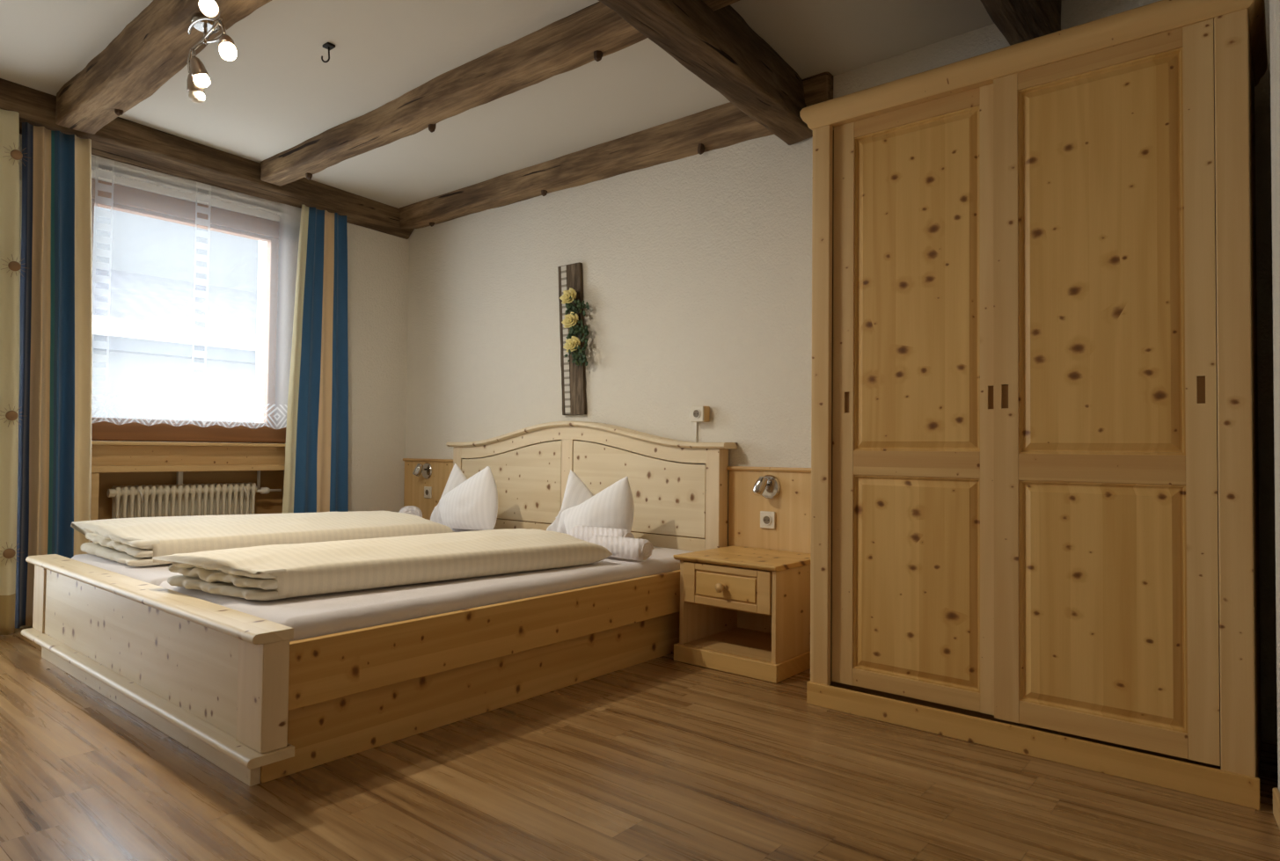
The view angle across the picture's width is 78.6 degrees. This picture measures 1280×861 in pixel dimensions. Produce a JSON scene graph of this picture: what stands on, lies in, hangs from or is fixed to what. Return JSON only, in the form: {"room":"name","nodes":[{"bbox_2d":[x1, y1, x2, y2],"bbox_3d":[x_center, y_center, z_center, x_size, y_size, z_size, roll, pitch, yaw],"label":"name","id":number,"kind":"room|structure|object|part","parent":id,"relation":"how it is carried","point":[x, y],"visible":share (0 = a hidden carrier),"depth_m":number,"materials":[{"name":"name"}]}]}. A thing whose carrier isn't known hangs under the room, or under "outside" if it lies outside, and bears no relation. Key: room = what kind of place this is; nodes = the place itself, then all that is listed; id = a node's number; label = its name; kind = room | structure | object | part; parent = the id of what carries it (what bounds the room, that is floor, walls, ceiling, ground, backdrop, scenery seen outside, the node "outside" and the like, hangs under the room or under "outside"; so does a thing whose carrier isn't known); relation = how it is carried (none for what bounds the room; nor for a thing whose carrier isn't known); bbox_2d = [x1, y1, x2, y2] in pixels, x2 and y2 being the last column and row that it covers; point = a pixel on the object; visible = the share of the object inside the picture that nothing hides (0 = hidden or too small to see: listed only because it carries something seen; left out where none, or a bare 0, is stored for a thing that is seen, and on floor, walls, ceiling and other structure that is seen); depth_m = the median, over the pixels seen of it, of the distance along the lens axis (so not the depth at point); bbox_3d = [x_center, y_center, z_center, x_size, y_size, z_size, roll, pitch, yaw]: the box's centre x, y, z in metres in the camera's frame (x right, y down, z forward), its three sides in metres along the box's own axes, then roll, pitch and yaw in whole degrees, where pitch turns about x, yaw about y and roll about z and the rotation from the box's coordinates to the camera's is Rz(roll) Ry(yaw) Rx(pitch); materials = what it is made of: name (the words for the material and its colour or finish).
{"room":"bedroom","nodes":[
{"label":"bedroom","id":0,"kind":"room"},
{"bbox_2d":[0,109,29,635],"bbox_3d":[-3.088,-0.286,3.690,0.077,2.519,0.326,-1,-2,40],"label":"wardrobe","id":1,"kind":"object","parent":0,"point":[10,155],"visible":1,"depth_m":3.76,"materials":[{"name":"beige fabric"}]},
{"bbox_2d":[14,133,409,629],"bbox_3d":[-3.353,-0.393,3.898,0.322,2.944,4.839,-1,-2,40],"label":"wall","id":2,"kind":"structure","parent":0,"point":[377,261],"depth_m":5.46,"materials":[{"name":"paint"}]},
{"bbox_2d":[90,445,285,542],"bbox_3d":[-2.609,0.551,4.569,0.101,0.923,1.224,-1,-2,40],"label":"trim","id":3,"kind":"structure","parent":2,"relation":"attached to","point":[105,458],"depth_m":4.51,"materials":[{"name":"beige wood"}]},
{"bbox_2d":[91,441,285,446],"bbox_3d":[-2.625,0.081,4.599,0.156,0.019,1.224,-1,-2,40],"label":"window sill","id":4,"kind":"structure","parent":2,"relation":"attached to","point":[92,442],"depth_m":4.49,"materials":[{"name":"brown wood"}]},
{"bbox_2d":[91,166,286,444],"bbox_3d":[-2.731,-0.669,4.713,0.322,1.527,1.224,-1,-2,40],"label":"window","id":5,"kind":"structure","parent":2,"relation":"in","point":[111,190],"depth_m":4.72,"materials":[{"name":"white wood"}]},
{"bbox_2d":[97,470,283,519],"bbox_3d":[-2.748,0.554,4.684,0.012,0.920,1.224,-1,-2,40],"label":"wall paneling","id":6,"kind":"structure","parent":2,"relation":"attached to","point":[271,502],"depth_m":4.78,"materials":[{"name":"brown wood"}]},
{"bbox_2d":[106,470,281,519],"bbox_3d":[-2.633,0.559,4.673,0.116,0.637,0.957,-1,-2,40],"label":"radiator","id":7,"kind":"object","parent":2,"relation":"attached to","point":[178,500],"visible":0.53,"depth_m":4.60,"materials":[{"name":"metal"}]},
{"bbox_2d":[0,0,1063,208],"bbox_3d":[-0.925,-1.790,1.938,6.808,0.295,5.207,-1,-2,40],"label":"ceiling","id":8,"kind":"structure","parent":0,"point":[278,93],"depth_m":3.58,"materials":[{"name":"paint"}]},
{"bbox_2d":[55,0,271,134],"bbox_3d":[-1.672,-1.619,2.990,3.095,0.233,0.190,-1,-2,40],"label":"ceiling beam","id":9,"kind":"structure","parent":8,"relation":"attached to","point":[156,45],"depth_m":3.33,"materials":[{"name":"brown wood"}]},
{"bbox_2d":[186,0,236,102],"bbox_3d":[-1.583,-1.399,2.888,0.129,0.282,0.410,2,-2,-37],"label":"spot lamp","id":10,"kind":"object","parent":9,"relation":"attached to","point":[198,78],"visible":1,"depth_m":2.94,"materials":[{"name":"silver metal"}]},
{"bbox_3d":[-1.699,-1.291,2.999,0.056,0.069,0.057,-1,-2,40],"label":"bulb","id":11,"kind":"part","parent":10,"relation":"part of","materials":[{"name":"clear glass"}]},
{"bbox_3d":[-1.669,-1.343,2.982,0.057,0.070,0.057,-1,-2,40],"label":"bulb","id":12,"kind":"part","parent":10,"relation":"part of","materials":[{"name":"white glass"}]},
{"bbox_3d":[-1.638,-1.493,2.948,0.014,0.069,0.014,1,-2,-28],"label":"stem","id":13,"kind":"part","parent":10,"relation":"part of","materials":[{"name":"silver metal"}]},
{"bbox_3d":[-1.627,-1.505,2.943,0.206,0.034,0.108,-1,-2,40],"label":"spiral arm","id":14,"kind":"part","parent":10,"relation":"part of","materials":[{"name":"silver metal"}]},
{"bbox_3d":[-1.505,-1.477,2.735,0.057,0.056,0.068,1,-2,-7],"label":"bulb","id":15,"kind":"part","parent":10,"relation":"part of","materials":[{"name":"white glass"}]},
{"bbox_3d":[-1.471,-1.359,2.793,0.064,0.069,0.056,-1,-2,40],"label":"bulb","id":16,"kind":"part","parent":10,"relation":"part of","materials":[{"name":"white glass"}]},
{"bbox_2d":[0,78,414,239],"bbox_3d":[-3.119,-1.608,3.741,0.263,0.313,4.837,-1,-2,40],"label":"ceiling beam","id":17,"kind":"structure","parent":8,"relation":"attached to","point":[121,140],"depth_m":4.47,"materials":[{"name":"brown wood"}]},
{"bbox_2d":[14,122,92,629],"bbox_3d":[-2.941,-0.274,3.947,0.074,2.479,0.345,-1,-2,40],"label":"curtain","id":18,"kind":"object","parent":17,"relation":"hanging from","point":[55,398],"visible":0.89,"depth_m":3.94,"materials":[{"name":"blue fabric"}]},
{"bbox_2d":[91,156,301,429],"bbox_3d":[-2.558,-0.731,4.558,0.015,1.426,1.220,-1,-2,40],"label":"sheer curtain","id":19,"kind":"object","parent":17,"relation":"hanging from","point":[292,215],"visible":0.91,"depth_m":4.93,"materials":[{"name":"fabric"}]},
{"bbox_2d":[282,204,348,513],"bbox_3d":[-2.087,-0.218,5.071,0.042,2.443,0.452,-1,-2,40],"label":"curtain","id":20,"kind":"object","parent":17,"relation":"hanging from","point":[316,470],"visible":0.75,"depth_m":5.08,"materials":[{"name":"beige fabric"}]},
{"bbox_2d":[321,42,335,62],"bbox_3d":[-1.352,-1.634,3.392,0.048,0.079,0.041,-1,-2,40],"label":"ceiling hook","id":21,"kind":"object","parent":8,"relation":"attached to","point":[328,46],"visible":1,"depth_m":3.39,"materials":[{"name":"metal"}]},
{"bbox_3d":[-1.349,-1.667,3.393,0.046,0.011,0.037,-1,-2,40],"label":"mounting plate","id":22,"kind":"part","parent":21,"relation":"part of","materials":[{"name":"metal"}]},
{"bbox_2d":[260,0,739,186],"bbox_3d":[-0.959,-1.584,3.763,3.307,0.208,0.168,-1,-2,38],"label":"ceiling beam","id":23,"kind":"structure","parent":8,"relation":"attached to","point":[595,32],"depth_m":3.55,"materials":[{"name":"brown wood"}]},
{"bbox_2d":[399,71,833,228],"bbox_3d":[-0.408,-1.520,4.556,3.244,0.226,0.161,-1,-2,40],"label":"ceiling beam","id":24,"kind":"structure","parent":8,"relation":"attached to","point":[725,125],"depth_m":4.34,"materials":[{"name":"brown wood"}]},
{"bbox_2d":[598,0,812,145],"bbox_3d":[-0.618,-1.572,1.681,0.262,0.363,4.849,0,-2,34],"label":"ceiling beam","id":25,"kind":"structure","parent":8,"relation":"attached to","point":[719,47],"depth_m":2.98,"materials":[{"name":"brown wood"}]},
{"bbox_2d":[980,0,1061,45],"bbox_3d":[0.004,-1.655,1.172,0.180,0.217,4.815,-1,-2,40],"label":"ceiling beam","id":26,"kind":"structure","parent":8,"relation":"attached to","point":[1019,21],"depth_m":2.85,"materials":[{"name":"brown wood"}]},
{"bbox_2d":[0,626,1279,860],"bbox_3d":[-0.954,1.014,1.865,6.808,0.110,5.207,-1,-2,40],"label":"floor","id":27,"kind":"structure","parent":0,"point":[663,758],"depth_m":2.10,"materials":[{"name":"laminate"}]},
{"bbox_2d":[20,420,737,786],"bbox_3d":[-1.108,0.460,3.628,2.194,1.087,2.340,-1,-2,40],"label":"double bed","id":28,"kind":"object","parent":27,"relation":"on","point":[230,686],"visible":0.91,"depth_m":2.73,"materials":[{"name":"brown wood"}]},
{"bbox_3d":[-2.591,0.726,3.426,0.152,0.290,0.072,-1,-2,40],"label":"post","id":29,"kind":"part","parent":28,"relation":"part of","materials":[{"name":"brown wood"}]},
{"bbox_3d":[-1.812,0.717,2.778,1.870,0.290,0.052,-1,-2,40],"label":"footboard panel","id":30,"kind":"part","parent":28,"relation":"part of","materials":[{"name":"brown wood"}]},
{"bbox_3d":[-1.818,0.875,2.764,2.194,0.028,0.127,-1,-2,40],"label":"moulding","id":31,"kind":"part","parent":28,"relation":"part of","materials":[{"name":"brown wood"}]},
{"bbox_3d":[-1.815,0.558,2.775,2.187,0.028,0.110,-1,-2,40],"label":"cap rail","id":32,"kind":"part","parent":28,"relation":"part of","materials":[{"name":"brown wood"}]},
{"bbox_3d":[-1.029,0.708,2.135,0.152,0.290,0.072,-1,-2,40],"label":"post","id":33,"kind":"part","parent":28,"relation":"part of","materials":[{"name":"brown wood"}]},
{"bbox_2d":[71,528,474,585],"bbox_3d":[-1.501,0.673,3.959,1.006,0.206,2.110,-1,-2,40],"label":"mattress","id":34,"kind":"object","parent":28,"relation":"on","point":[156,574],"visible":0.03,"depth_m":3.10,"materials":[{"name":"white fabric"}]},
{"bbox_2d":[70,511,454,566],"bbox_3d":[-1.766,0.487,3.831,0.707,0.150,1.553,-1,-2,43],"label":"duvet","id":35,"kind":"object","parent":34,"relation":"on","point":[132,542],"visible":0.93,"depth_m":3.49,"materials":[{"name":"beige fabric"}]},
{"bbox_2d":[398,505,422,517],"bbox_3d":[-1.476,0.543,5.023,0.149,0.109,0.226,1,-2,-16],"label":"rolled towel","id":36,"kind":"object","parent":34,"relation":"on","point":[408,509],"visible":0.41,"depth_m":4.93,"materials":[{"name":"white fabric"}]},
{"bbox_2d":[430,463,497,530],"bbox_3d":[-1.041,0.394,4.661,0.619,0.388,0.257,-1,-2,40],"label":"pillow","id":37,"kind":"object","parent":34,"relation":"on","point":[471,503],"visible":0.98,"depth_m":4.49,"materials":[{"name":"white fabric"}]},
{"bbox_2d":[159,546,693,642],"bbox_3d":[-0.709,0.664,3.304,1.006,0.206,2.110,-1,-2,40],"label":"mattress","id":38,"kind":"object","parent":28,"relation":"on","point":[324,614],"visible":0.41,"depth_m":2.62,"materials":[{"name":"white fabric"}]},
{"bbox_2d":[152,528,612,600],"bbox_3d":[-0.899,0.483,3.020,1.591,0.135,0.596,2,-2,-44],"label":"duvet","id":39,"kind":"object","parent":38,"relation":"on","point":[274,572],"visible":1,"depth_m":2.74,"materials":[{"name":"beige fabric"}]},
{"bbox_2d":[546,469,634,534],"bbox_3d":[-0.254,0.394,4.016,0.573,0.372,0.256,-1,-2,40],"label":"pillow","id":40,"kind":"object","parent":38,"relation":"on","point":[612,508],"visible":0.66,"depth_m":3.86,"materials":[{"name":"white fabric"}]},
{"bbox_2d":[568,525,634,541],"bbox_3d":[-0.189,0.518,3.727,0.346,0.114,0.104,-1,-2,37],"label":"rolled towel","id":41,"kind":"object","parent":38,"relation":"on","point":[585,533],"visible":0.41,"depth_m":3.70,"materials":[{"name":"white fabric"}]},
{"bbox_2d":[588,534,653,560],"bbox_3d":[-0.089,0.523,3.502,0.309,0.093,0.104,-1,-2,37],"label":"rolled towel","id":42,"kind":"object","parent":38,"relation":"on","point":[620,547],"visible":0.8,"depth_m":3.43,"materials":[{"name":"white fabric"}]},
{"bbox_3d":[-1.174,0.574,5.127,0.081,0.936,0.080,-1,-2,40],"label":"post","id":43,"kind":"part","parent":28,"relation":"part of","materials":[{"name":"brown wood"}]},
{"bbox_3d":[-0.355,0.896,2.981,0.029,0.197,2.164,-1,-2,40],"label":"board","id":44,"kind":"part","parent":28,"relation":"part of","materials":[{"name":"brown wood"}]},
{"bbox_3d":[-0.306,0.707,2.967,0.032,0.182,2.133,-1,-2,40],"label":"rail","id":45,"kind":"part","parent":28,"relation":"part of","materials":[{"name":"brown wood"}]},
{"bbox_3d":[-0.788,0.304,4.811,0.911,0.480,0.061,-1,-2,40],"label":"headboard panel","id":46,"kind":"part","parent":28,"relation":"part of","materials":[{"name":"brown wood"}]},
{"bbox_3d":[-0.396,0.075,4.497,1.936,0.195,0.069,-1,-2,40],"label":"rail","id":47,"kind":"part","parent":28,"relation":"part of","materials":[{"name":"brown wood"}]},
{"bbox_3d":[-0.403,0.674,4.481,1.930,0.258,0.069,-1,-2,40],"label":"rail","id":48,"kind":"part","parent":28,"relation":"part of","materials":[{"name":"brown wood"}]},
{"bbox_3d":[-0.011,0.295,4.169,0.911,0.480,0.061,-1,-2,40],"label":"headboard panel","id":49,"kind":"part","parent":28,"relation":"part of","materials":[{"name":"brown wood"}]},
{"bbox_3d":[0.376,0.557,3.846,0.081,0.936,0.080,-1,-2,40],"label":"post","id":50,"kind":"part","parent":28,"relation":"part of","materials":[{"name":"brown wood"}]},
{"bbox_2d":[672,545,811,683],"bbox_3d":[0.490,0.785,3.458,0.519,0.463,0.506,-1,-2,40],"label":"nightstand","id":51,"kind":"object","parent":27,"relation":"on","point":[745,611],"visible":0.92,"depth_m":3.32,"materials":[{"name":"brown wood"}]},
{"bbox_3d":[0.328,0.797,3.621,0.020,0.442,0.456,-1,-2,40],"label":"panel","id":52,"kind":"part","parent":51,"relation":"part of","materials":[{"name":"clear wood"}]},
{"bbox_3d":[0.337,0.660,3.287,0.040,0.040,0.041,-1,-2,40],"label":"knob","id":53,"kind":"part","parent":51,"relation":"part of","materials":[{"name":"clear wood"}]},
{"bbox_2d":[683,627,771,663],"bbox_3d":[0.499,0.947,3.464,0.442,0.013,0.434,-1,-2,40],"label":"shelf","id":54,"kind":"object","parent":51,"relation":"attached to","point":[749,643],"depth_m":3.47,"materials":[{"name":"beige wood"}]},
{"bbox_3d":[0.446,0.664,3.404,0.434,0.173,0.280,-1,-2,40],"label":"drawer","id":55,"kind":"part","parent":51,"relation":"part of","materials":[{"name":"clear wood"}]},
{"bbox_3d":[0.645,0.802,3.643,0.442,0.442,0.018,-1,-2,40],"label":"panel","id":56,"kind":"part","parent":51,"relation":"part of","materials":[{"name":"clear wood"}]},
{"bbox_3d":[0.684,0.793,3.327,0.020,0.442,0.456,-1,-2,40],"label":"panel","id":57,"kind":"part","parent":51,"relation":"part of","materials":[{"name":"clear wood"}]},
{"bbox_2d":[799,0,1267,810],"bbox_3d":[1.306,-0.104,2.707,1.359,2.217,0.612,-1,-2,40],"label":"wardrobe","id":58,"kind":"object","parent":27,"relation":"on","point":[1034,469],"visible":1,"depth_m":2.40,"materials":[{"name":"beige wood"}]},
{"bbox_3d":[0.672,-0.108,2.896,0.072,2.075,0.028,-1,-2,40],"label":"post","id":59,"kind":"part","parent":58,"relation":"part of","materials":[{"name":"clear wood"}]},
{"bbox_3d":[0.762,-0.102,2.861,0.031,0.090,0.010,-1,-2,40],"label":"finger pull","id":60,"kind":"part","parent":58,"relation":"part of","materials":[{"name":"brown wood"}]},
{"bbox_3d":[0.942,0.506,2.688,0.442,0.698,0.016,-1,-2,40],"label":"door panel","id":61,"kind":"part","parent":58,"relation":"part of","materials":[{"name":"brown wood"}]},
{"bbox_3d":[0.937,0.883,2.677,0.439,0.061,0.020,-1,-2,40],"label":"cross rail","id":62,"kind":"part","parent":58,"relation":"part of","materials":[{"name":"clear wood"}]},
{"bbox_3d":[0.952,-0.501,2.714,0.442,1.149,0.016,-1,-2,40],"label":"door panel","id":63,"kind":"part","parent":58,"relation":"part of","materials":[{"name":"brown wood"}]},
{"bbox_3d":[0.945,0.115,2.697,0.439,0.087,0.020,-1,-2,40],"label":"cross rail","id":64,"kind":"part","parent":58,"relation":"part of","materials":[{"name":"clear wood"}]},
{"bbox_3d":[0.958,-1.104,2.729,0.439,0.062,0.020,-1,-2,40],"label":"cross rail","id":65,"kind":"part","parent":58,"relation":"part of","materials":[{"name":"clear wood"}]},
{"bbox_3d":[1.146,-0.106,2.544,0.030,0.090,0.010,-1,-2,40],"label":"finger pull","id":66,"kind":"part","parent":58,"relation":"part of","materials":[{"name":"brown wood"}]},
{"bbox_3d":[1.166,-0.107,2.493,0.032,0.090,0.010,-1,-2,40],"label":"finger pull","id":67,"kind":"part","parent":58,"relation":"part of","materials":[{"name":"brown wood"}]},
{"bbox_3d":[1.317,-1.170,2.734,1.359,0.085,0.612,-1,-2,40],"label":"crown","id":68,"kind":"part","parent":58,"relation":"part of","materials":[{"name":"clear wood"}]},
{"bbox_3d":[1.371,-1.113,2.353,0.432,0.062,0.020,-1,-2,40],"label":"cross rail","id":69,"kind":"part","parent":58,"relation":"part of","materials":[{"name":"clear wood"}]},
{"bbox_3d":[1.365,-0.505,2.338,0.436,1.157,0.016,-1,-2,40],"label":"door panel","id":70,"kind":"part","parent":58,"relation":"part of","materials":[{"name":"brown wood"}]},
{"bbox_3d":[1.358,0.113,2.321,0.432,0.083,0.020,-1,-2,40],"label":"cross rail","id":71,"kind":"part","parent":58,"relation":"part of","materials":[{"name":"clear wood"}]},
{"bbox_3d":[1.355,0.497,2.312,0.436,0.689,0.016,-1,-2,40],"label":"door panel","id":72,"kind":"part","parent":58,"relation":"part of","materials":[{"name":"brown wood"}]},
{"bbox_3d":[1.350,0.874,2.301,0.432,0.069,0.020,-1,-2,40],"label":"cross rail","id":73,"kind":"part","parent":58,"relation":"part of","materials":[{"name":"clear wood"}]},
{"bbox_3d":[1.557,-0.112,2.170,0.030,0.090,0.010,-1,-2,40],"label":"finger pull","id":74,"kind":"part","parent":58,"relation":"part of","materials":[{"name":"brown wood"}]},
{"bbox_3d":[1.611,-0.119,2.120,0.074,2.075,0.028,-1,-2,40],"label":"post","id":75,"kind":"part","parent":58,"relation":"part of","materials":[{"name":"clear wood"}]},
{"bbox_3d":[1.812,-0.072,2.321,0.020,2.144,0.559,-1,-2,40],"label":"panel","id":76,"kind":"part","parent":58,"relation":"part of","materials":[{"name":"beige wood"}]},
{"bbox_2d":[405,0,1277,743],"bbox_3d":[0.661,-0.353,3.837,6.808,2.944,0.184,-1,-2,40],"label":"wall","id":77,"kind":"structure","parent":0,"point":[697,269],"depth_m":4.13,"materials":[{"name":"paint"}]},
{"bbox_2d":[402,458,453,520],"bbox_3d":[-1.438,0.622,5.396,0.662,0.850,0.036,-1,-2,40],"label":"wall panel","id":78,"kind":"object","parent":77,"relation":"attached to","point":[413,491],"visible":0.36,"depth_m":5.44,"materials":[{"name":"brown wood"}]},
{"bbox_2d":[412,462,431,479],"bbox_3d":[-1.509,0.279,5.397,0.114,0.114,0.100,-1,-2,40],"label":"reading lamp","id":79,"kind":"object","parent":78,"relation":"attached to","point":[426,470],"visible":1,"depth_m":5.40,"materials":[{"name":"silver metal"}]},
{"bbox_2d":[424,486,431,498],"bbox_3d":[-1.470,0.428,5.414,0.081,0.081,0.015,-1,-2,40],"label":"wall socket","id":80,"kind":"object","parent":78,"relation":"attached to","point":[427,490],"visible":1,"depth_m":5.40,"materials":[{"name":"plastic"}]},
{"bbox_2d":[557,262,589,415],"bbox_3d":[-0.400,-0.535,4.524,0.296,0.886,0.113,-1,-2,40],"label":"wall decoration","id":81,"kind":"object","parent":77,"relation":"attached to","point":[573,331],"visible":1,"depth_m":4.54,"materials":[{"name":"wood"}]},
{"bbox_2d":[690,405,709,442],"bbox_3d":[0.300,-0.009,3.961,0.086,0.231,0.065,-1,-2,40],"label":"wall socket","id":82,"kind":"object","parent":77,"relation":"attached to","point":[698,413],"visible":0.98,"depth_m":3.94,"materials":[{"name":"plastic"}]},
{"bbox_3d":[0.288,-0.084,3.944,0.081,0.081,0.011,-1,-2,40],"label":"plate","id":83,"kind":"part","parent":82,"relation":"part of","materials":[{"name":"plastic"}]},
{"bbox_2d":[726,466,811,553],"bbox_3d":[0.718,0.597,3.613,0.739,0.850,0.036,-1,-2,40],"label":"wall panel","id":84,"kind":"object","parent":77,"relation":"attached to","point":[792,506],"visible":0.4,"depth_m":3.69,"materials":[{"name":"brown wood"}]},
{"bbox_2d":[752,475,780,498],"bbox_3d":[0.582,0.266,3.668,0.114,0.114,0.100,-1,-2,40],"label":"reading lamp","id":85,"kind":"object","parent":84,"relation":"attached to","point":[768,486],"visible":1,"depth_m":3.67,"materials":[{"name":"silver metal"}]},
{"bbox_2d":[760,511,775,529],"bbox_3d":[0.603,0.423,3.700,0.081,0.081,0.015,-1,-2,40],"label":"wall socket","id":86,"kind":"object","parent":84,"relation":"attached to","point":[767,519],"visible":1,"depth_m":3.69,"materials":[{"name":"plastic"}]},
{"bbox_2d":[1269,0,1279,792],"bbox_3d":[1.107,-0.443,0.210,1.498,2.944,4.839,-1,-2,40],"label":"wall","id":87,"kind":"structure","parent":0,"point":[1274,4],"depth_m":2.01,"materials":[{"name":"paint"}]},
{"bbox_2d":[1272,788,1279,830],"bbox_3d":[0.533,0.897,0.218,0.017,0.069,4.235,0,-2,31],"label":"baseboard","id":88,"kind":"structure","parent":87,"relation":"attached to","point":[1276,793],"depth_m":1.97,"materials":[{"name":"brown wood"}]},
{"label":"outside","id":89,"kind":"structure","parent":0,"visible":0},
{"bbox_2d":[91,205,258,423],"bbox_3d":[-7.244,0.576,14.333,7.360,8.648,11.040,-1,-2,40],"label":"window pane","id":90,"kind":"structure","parent":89,"point":[174,305],"depth_m":10.91,"materials":[{"name":"glass"}]}
]}

